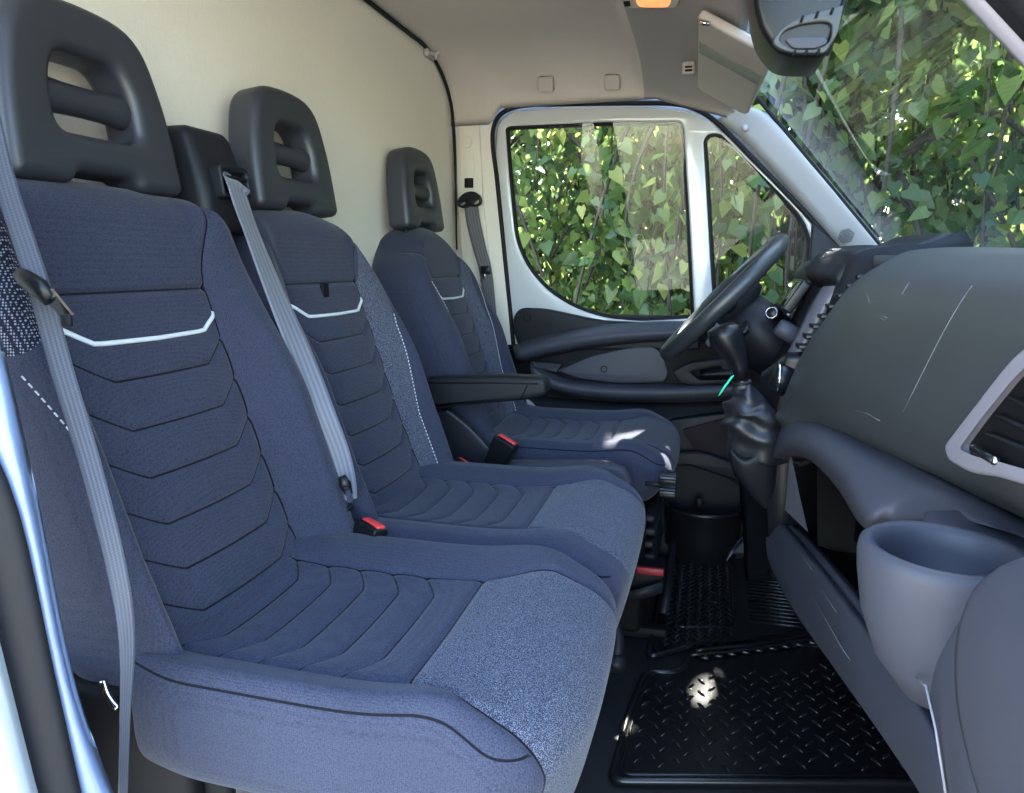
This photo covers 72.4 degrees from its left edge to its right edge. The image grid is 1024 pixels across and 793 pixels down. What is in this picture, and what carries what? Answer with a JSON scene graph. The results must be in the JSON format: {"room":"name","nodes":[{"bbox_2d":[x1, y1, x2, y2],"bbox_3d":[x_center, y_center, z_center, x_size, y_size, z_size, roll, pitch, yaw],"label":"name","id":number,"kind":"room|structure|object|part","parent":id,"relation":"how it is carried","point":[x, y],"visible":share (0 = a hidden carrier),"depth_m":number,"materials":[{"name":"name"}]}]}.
{"room":"vehicle interior","nodes":[
{"label":"vehicle interior","id":0,"kind":"room"},
{"bbox_2d":[48,0,456,266],"bbox_3d":[-0.464,-0.162,1.523,0.052,1.555,2.100,3,11,15],"label":"wall","id":1,"kind":"structure","parent":0,"point":[371,90],"depth_m":1.52,"materials":[{"name":"plastic"}]},
{"bbox_2d":[0,336,113,792],"bbox_3d":[-0.474,-0.154,0.521,0.298,1.097,0.062,3,11,15],"label":"door frame","id":2,"kind":"structure","parent":1,"relation":"attached to","point":[47,744],"depth_m":0.56,"materials":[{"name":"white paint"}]},
{"bbox_2d":[0,114,134,792],"bbox_3d":[-0.403,0.077,0.637,0.129,0.670,0.031,7,12,31],"label":"belt","id":3,"kind":"object","parent":1,"relation":"hanging from","point":[48,306],"visible":1,"depth_m":0.63,"materials":[{"name":"grey fabric"}]},
{"bbox_3d":[-0.386,-0.077,0.597,0.027,0.029,0.003,3,11,15],"label":"tongue plate","id":4,"kind":"part","parent":3,"relation":"part of","materials":[{"name":"silver metal"}]},
{"bbox_2d":[363,0,457,249],"bbox_3d":[-0.446,-0.605,1.376,0.016,0.581,1.948,3,11,15],"label":"trim","id":5,"kind":"structure","parent":1,"relation":"attached to","point":[369,2],"depth_m":2.18,"materials":[{"name":"rubber"}]},
{"bbox_2d":[423,48,439,60],"bbox_3d":[-0.231,-1.002,2.054,0.041,0.036,0.060,3,11,15],"label":"coat hook","id":6,"kind":"object","parent":1,"relation":"attached to","point":[431,55],"visible":1,"depth_m":2.04,"materials":[{"name":"grey plastic"}]},
{"bbox_2d":[457,191,495,312],"bbox_3d":[-0.113,-0.439,2.291,0.130,0.448,0.028,2,11,9],"label":"belt","id":7,"kind":"object","parent":1,"relation":"attached to","point":[471,209],"visible":0.95,"depth_m":2.28,"materials":[{"name":"grey fabric"}]},
{"bbox_2d":[371,0,748,126],"bbox_3d":[-0.042,-0.781,1.219,0.900,0.244,1.968,3,11,15],"label":"ceiling","id":8,"kind":"structure","parent":0,"point":[493,54],"depth_m":1.98,"materials":[{"name":"plastic"}]},
{"bbox_2d":[538,76,554,91],"bbox_3d":[0.104,-0.955,2.139,0.047,0.049,0.037,3,11,15],"label":"cap","id":9,"kind":"object","parent":8,"relation":"attached to","point":[545,83],"visible":1,"depth_m":2.13,"materials":[{"name":"beige plastic"}]},
{"bbox_2d":[604,74,619,89],"bbox_3d":[0.299,-0.938,2.088,0.046,0.048,0.037,3,11,15],"label":"cap","id":10,"kind":"object","parent":8,"relation":"attached to","point":[611,81],"visible":1,"depth_m":2.08,"materials":[{"name":"beige plastic"}]},
{"bbox_2d":[624,0,679,7],"bbox_3d":[0.273,-0.805,1.370,0.114,0.037,0.202,3,11,15],"label":"recessed light","id":11,"kind":"object","parent":8,"relation":"in","point":[627,3],"visible":1,"depth_m":1.42,"materials":[{"name":"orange plastic"}]},
{"bbox_2d":[624,1,629,6],"bbox_3d":[0.234,-0.799,1.423,0.012,0.005,0.020,3,11,15],"label":"switch","id":12,"kind":"object","parent":11,"relation":"attached to","point":[626,3],"depth_m":1.42,"materials":[{"name":"plastic"}]},
{"bbox_2d":[682,10,767,113],"bbox_3d":[0.492,-0.772,1.645,0.182,0.113,0.549,2,11,13],"label":"sun visor","id":13,"kind":"object","parent":8,"relation":"attached to","point":[730,70],"visible":0.84,"depth_m":1.56,"materials":[{"name":"grey plastic"}]},
{"bbox_2d":[755,0,1023,244],"bbox_3d":[0.623,-0.498,1.136,0.563,0.655,1.860,3,11,15],"label":"window","id":14,"kind":"structure","parent":8,"relation":"attached to","point":[765,107],"depth_m":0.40,"materials":[{"name":"black rubber"}]},
{"bbox_2d":[748,0,847,76],"bbox_3d":[0.476,-0.626,1.167,0.158,0.152,0.152,3,11,15],"label":"console","id":15,"kind":"object","parent":14,"relation":"attached to","point":[791,38],"visible":1,"depth_m":1.12,"materials":[{"name":"black plastic"}]},
{"bbox_3d":[0.467,-0.577,1.110,0.101,0.068,0.012,3,11,15],"label":"panel","id":16,"kind":"part","parent":15,"relation":"part of","materials":[{"name":"grey plastic"}]},
{"bbox_2d":[457,99,856,552],"bbox_3d":[0.549,0.258,2.356,1.739,2.828,0.044,3,11,15],"label":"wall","id":17,"kind":"structure","parent":0,"point":[835,520],"depth_m":2.22,"materials":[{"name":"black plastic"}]},
{"bbox_2d":[455,121,515,344],"bbox_3d":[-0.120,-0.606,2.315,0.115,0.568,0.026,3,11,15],"label":"trim","id":18,"kind":"structure","parent":17,"relation":"attached to","point":[470,156],"depth_m":2.29,"materials":[{"name":"beige plastic"}]},
{"bbox_3d":[-0.138,-0.756,2.288,0.036,0.082,0.006,3,11,15],"label":"panel","id":19,"kind":"part","parent":18,"relation":"part of","materials":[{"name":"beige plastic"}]},
{"bbox_2d":[490,100,833,343],"bbox_3d":[0.444,-0.439,2.203,1.067,0.963,0.015,3,11,15],"label":"door frame","id":20,"kind":"structure","parent":17,"relation":"attached to","point":[500,114],"depth_m":2.15,"materials":[{"name":"rubber"}]},
{"bbox_2d":[496,106,839,343],"bbox_3d":[0.482,-0.381,2.224,1.106,1.049,0.058,3,11,15],"label":"door","id":21,"kind":"structure","parent":17,"relation":"in","point":[526,291],"depth_m":2.18,"materials":[{"name":"grey paint"}]},
{"bbox_2d":[506,121,693,320],"bbox_3d":[0.282,-0.556,2.251,0.634,0.632,0.046,3,11,15],"label":"window","id":22,"kind":"structure","parent":21,"relation":"attached to","point":[650,123],"depth_m":2.23,"materials":[{"name":"black rubber"}]},
{"bbox_2d":[508,308,759,564],"bbox_3d":[0.395,0.208,2.223,0.921,0.950,0.251,3,11,15],"label":"lining","id":23,"kind":"object","parent":21,"relation":"attached to","point":[589,363],"visible":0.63,"depth_m":2.20,"materials":[{"name":"black plastic"}]},
{"bbox_3d":[0.300,-0.211,2.272,0.604,0.145,0.040,3,11,15],"label":"shoulder panel","id":24,"kind":"part","parent":23,"relation":"part of","materials":[{"name":"black plastic"}]},
{"bbox_3d":[0.619,0.360,2.227,0.424,0.649,0.040,3,11,15],"label":"panel","id":25,"kind":"part","parent":23,"relation":"part of","materials":[{"name":"black plastic"}]},
{"bbox_3d":[0.648,-0.064,2.141,0.143,0.041,0.035,3,11,15],"label":"door handle","id":26,"kind":"part","parent":23,"relation":"part of","materials":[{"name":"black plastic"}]},
{"bbox_2d":[703,133,809,313],"bbox_3d":[0.741,-0.497,2.139,0.344,0.607,0.044,3,11,15],"label":"window","id":27,"kind":"structure","parent":21,"relation":"attached to","point":[783,199],"depth_m":2.11,"materials":[{"name":"black rubber"}]},
{"bbox_2d":[717,107,882,245],"bbox_3d":[0.863,-0.622,2.045,0.534,0.450,0.089,3,11,15],"label":"trim","id":28,"kind":"structure","parent":17,"relation":"attached to","point":[756,128],"depth_m":2.03,"materials":[{"name":"plastic"}]},
{"bbox_2d":[838,228,854,242],"bbox_3d":[0.961,-0.462,2.013,0.041,0.041,0.023,3,11,15],"label":"cap","id":29,"kind":"object","parent":17,"relation":"attached to","point":[846,235],"depth_m":2.02,"materials":[{"name":"plastic"}]},
{"bbox_2d":[574,551,918,792],"bbox_3d":[0.324,0.664,1.474,1.775,0.050,2.170,3,11,15],"label":"floor","id":30,"kind":"structure","parent":0,"point":[595,777],"depth_m":1.36,"materials":[{"name":"plastic"}]},
{"bbox_2d":[0,0,645,792],"bbox_3d":[-0.186,0.087,1.087,0.744,1.187,0.929,3,11,15],"label":"bench","id":31,"kind":"object","parent":30,"relation":"on","point":[450,626],"visible":0.96,"depth_m":0.84,"materials":[{"name":"fabric"}]},
{"bbox_3d":[-0.422,0.313,0.736,0.022,0.034,0.008,3,11,15],"label":"recline lever","id":32,"kind":"part","parent":31,"relation":"part of","materials":[{"name":"silver metal"}]},
{"bbox_3d":[-0.365,0.443,1.174,0.330,0.415,0.805,3,11,15],"label":"seat frame","id":33,"kind":"part","parent":31,"relation":"part of","materials":[{"name":"plastic"}]},
{"bbox_3d":[-0.438,0.018,0.907,0.343,0.570,0.426,3,11,15],"label":"backrest","id":34,"kind":"part","parent":31,"relation":"part of","materials":[{"name":"fabric"}]},
{"bbox_3d":[-0.428,-0.320,1.055,0.037,0.051,0.068,3,11,15],"label":"slot frame","id":35,"kind":"part","parent":31,"relation":"part of","materials":[{"name":"black plastic"}]},
{"bbox_2d":[223,171,356,502],"bbox_3d":[-0.330,-0.090,1.062,0.203,0.494,0.070,3,11,15],"label":"belt","id":36,"kind":"object","parent":31,"relation":"on","point":[290,329],"visible":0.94,"depth_m":1.07,"materials":[{"name":"grey fabric"}]},
{"bbox_3d":[-0.245,0.149,1.053,0.014,0.024,0.007,-2,11,-11],"label":"tongue plate","id":37,"kind":"part","parent":36,"relation":"part of","materials":[{"name":"silver metal"}]},
{"bbox_3d":[-0.329,-0.058,1.310,0.337,0.570,0.436,3,11,15],"label":"backrest","id":38,"kind":"part","parent":31,"relation":"part of","materials":[{"name":"fabric"}]},
{"bbox_2d":[131,532,616,792],"bbox_3d":[-0.140,0.348,0.864,0.515,0.240,0.411,3,11,15],"label":"seat cushion","id":39,"kind":"object","parent":31,"relation":"on","point":[311,662],"depth_m":0.72,"materials":[{"name":"fabric"}]},
{"bbox_2d":[353,461,645,628],"bbox_3d":[-0.026,0.284,1.276,0.515,0.240,0.452,3,11,15],"label":"seat cushion","id":40,"kind":"object","parent":31,"relation":"on","point":[590,515],"depth_m":1.23,"materials":[{"name":"fabric"}]},
{"bbox_2d":[372,147,680,672],"bbox_3d":[0.016,-0.030,1.765,0.804,1.207,0.765,3,11,15],"label":"seat","id":41,"kind":"object","parent":30,"relation":"on","point":[486,413],"visible":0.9,"depth_m":1.74,"materials":[{"name":"fabric"}]},
{"bbox_3d":[-0.164,-0.177,1.943,0.349,0.570,0.456,3,11,15],"label":"backrest","id":42,"kind":"part","parent":41,"relation":"part of","materials":[{"name":"fabric"}]},
{"bbox_3d":[-0.058,-0.011,1.642,0.294,0.086,0.056,3,11,15],"label":"armrest","id":43,"kind":"part","parent":41,"relation":"part of","materials":[{"name":"black plastic"}]},
{"bbox_2d":[481,404,680,500],"bbox_3d":[0.192,0.136,1.903,0.515,0.145,0.470,3,11,15],"label":"seat cushion","id":44,"kind":"object","parent":41,"relation":"on","point":[643,441],"depth_m":1.81,"materials":[{"name":"fabric"}]},
{"bbox_3d":[0.163,0.568,1.770,0.450,0.030,0.036,3,11,15],"label":"seat rail","id":45,"kind":"part","parent":41,"relation":"part of","materials":[{"name":"plastic"}]},
{"bbox_3d":[0.315,0.398,1.597,0.062,0.017,0.012,3,11,15],"label":"slide lever","id":46,"kind":"part","parent":41,"relation":"part of","materials":[{"name":"red plastic"}]},
{"bbox_2d":[646,556,807,659],"bbox_3d":[0.669,0.552,1.885,0.552,0.016,0.711,3,11,15],"label":"floor mat","id":47,"kind":"object","parent":30,"relation":"on","point":[710,605],"visible":0.7,"depth_m":1.82,"materials":[{"name":"rubber"}]},
{"bbox_2d":[609,632,915,787],"bbox_3d":[0.522,0.630,1.450,0.565,0.025,0.623,3,11,15],"label":"floor mat","id":48,"kind":"object","parent":30,"relation":"on","point":[776,712],"visible":0.8,"depth_m":1.37,"materials":[{"name":"rubber"}]},
{"bbox_3d":[0.975,0.259,1.169,0.060,0.860,2.040,3,11,15],"label":"wall","id":49,"kind":"structure","parent":0,"visible":0},
{"bbox_2d":[730,232,1023,792],"bbox_3d":[0.661,0.185,1.155,0.566,0.909,2.046,3,11,15],"label":"dashboard","id":50,"kind":"object","parent":49,"relation":"attached to","point":[897,372],"visible":0.98,"depth_m":0.79,"materials":[{"name":"grey plastic"}]},
{"bbox_2d":[705,322,788,465],"bbox_3d":[0.492,-0.011,1.456,0.186,0.288,0.147,3,11,15],"label":"lever","id":51,"kind":"object","parent":50,"relation":"attached to","point":[750,424],"visible":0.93,"depth_m":1.41,"materials":[{"name":"black leather"}]},
{"bbox_3d":[0.443,-0.093,1.444,0.083,0.122,0.074,-3,11,-17],"label":"knob","id":52,"kind":"part","parent":51,"relation":"part of","materials":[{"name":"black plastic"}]},
{"bbox_2d":[731,296,790,374],"bbox_3d":[0.614,-0.139,1.702,0.226,0.220,0.423,3,11,15],"label":"ignition shroud","id":53,"kind":"object","parent":50,"relation":"attached to","point":[758,321],"visible":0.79,"depth_m":1.61,"materials":[{"name":"black plastic"}]},
{"bbox_2d":[660,233,789,360],"bbox_3d":[0.514,-0.239,1.711,0.289,0.310,0.407,3,11,15],"label":"steering wheel","id":54,"kind":"object","parent":53,"relation":"attached to","point":[742,287],"visible":0.96,"depth_m":1.56,"materials":[{"name":"grey plastic"}]},
{"bbox_3d":[0.591,-0.137,1.498,0.060,0.056,0.040,3,11,15],"label":"rotary knob","id":55,"kind":"part","parent":50,"relation":"part of","materials":[{"name":"grey plastic"}]},
{"bbox_3d":[0.612,-0.230,1.553,0.032,0.050,0.164,3,11,15],"label":"screen glass","id":56,"kind":"part","parent":50,"relation":"part of","materials":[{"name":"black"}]},
{"bbox_2d":[794,259,812,279],"bbox_3d":[0.827,-0.211,1.692,0.264,0.284,0.480,3,11,15],"label":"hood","id":57,"kind":"object","parent":50,"relation":"attached to","point":[802,272],"depth_m":1.66,"materials":[{"name":"black plastic"}]},
{"bbox_2d":[773,421,1023,591],"bbox_3d":[0.548,0.237,1.031,0.254,0.394,1.161,3,11,15],"label":"tray","id":58,"kind":"object","parent":50,"relation":"on","point":[921,525],"depth_m":0.82,"materials":[{"name":"plastic"}]},
{"bbox_2d":[857,510,1023,709],"bbox_3d":[0.398,0.202,0.637,0.171,0.153,0.202,3,11,15],"label":"cup holder","id":59,"kind":"object","parent":50,"relation":"on","point":[917,579],"depth_m":0.60,"materials":[{"name":"grey plastic"}]},
{"bbox_2d":[945,350,1023,483],"bbox_3d":[0.418,0.012,0.576,0.029,0.138,0.206,2,11,11],"label":"air vent","id":60,"kind":"object","parent":50,"relation":"attached to","point":[988,440],"depth_m":0.61,"materials":[{"name":"plastic"}]},
{"bbox_3d":[0.252,0.151,0.300,0.075,0.198,0.230,4,11,21],"label":"panel","id":61,"kind":"part","parent":50,"relation":"part of","materials":[{"name":"grey plastic"}]},
{"label":"outside","id":62,"kind":"structure","parent":0,"visible":0},
{"bbox_3d":[1.229,1.591,1.011,30.000,0.200,30.000,3,11,15],"label":"ground","id":63,"kind":"structure","parent":62,"visible":0},
{"bbox_2d":[510,126,669,313],"bbox_3d":[-0.407,-1.314,4.673,3.313,4.189,2.749,-2,11,-12],"label":"ivy leaves","id":64,"kind":"object","parent":63,"relation":"on","point":[525,188],"visible":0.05,"depth_m":4.04,"materials":[{"name":"green plant"}]},
{"bbox_2d":[512,126,779,314],"bbox_3d":[0.865,-1.217,6.593,4.165,3.367,3.948,3,11,15],"label":"ivy","id":65,"kind":"object","parent":63,"relation":"on","point":[650,165],"visible":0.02,"depth_m":5.58,"materials":[{"name":"green plant"}]},
{"bbox_2d":[499,0,1023,314],"bbox_3d":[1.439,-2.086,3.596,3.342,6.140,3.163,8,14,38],"label":"ivy leaves","id":66,"kind":"object","parent":63,"relation":"on","point":[877,43],"visible":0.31,"depth_m":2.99,"materials":[{"name":"green plant"}]},
{"bbox_3d":[1.141,-3.177,3.032,3.555,3.788,1.967,3,11,15],"label":"crown","id":67,"kind":"part","parent":66,"relation":"part of","materials":[{"name":"green plant"}]},
{"bbox_2d":[656,40,1023,296],"bbox_3d":[3.587,-1.605,6.303,4.438,4.242,4.206,3,11,15],"label":"ivy","id":68,"kind":"object","parent":63,"relation":"on","point":[869,170],"visible":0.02,"depth_m":4.72,"materials":[{"name":"green plant"}]},
{"bbox_2d":[880,13,1023,247],"bbox_3d":[3.473,-1.492,3.410,3.397,5.000,3.581,3,11,15],"label":"ivy leaves","id":69,"kind":"object","parent":63,"relation":"on","point":[944,67],"visible":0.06,"depth_m":3.63,"materials":[{"name":"green plant"}]}
]}

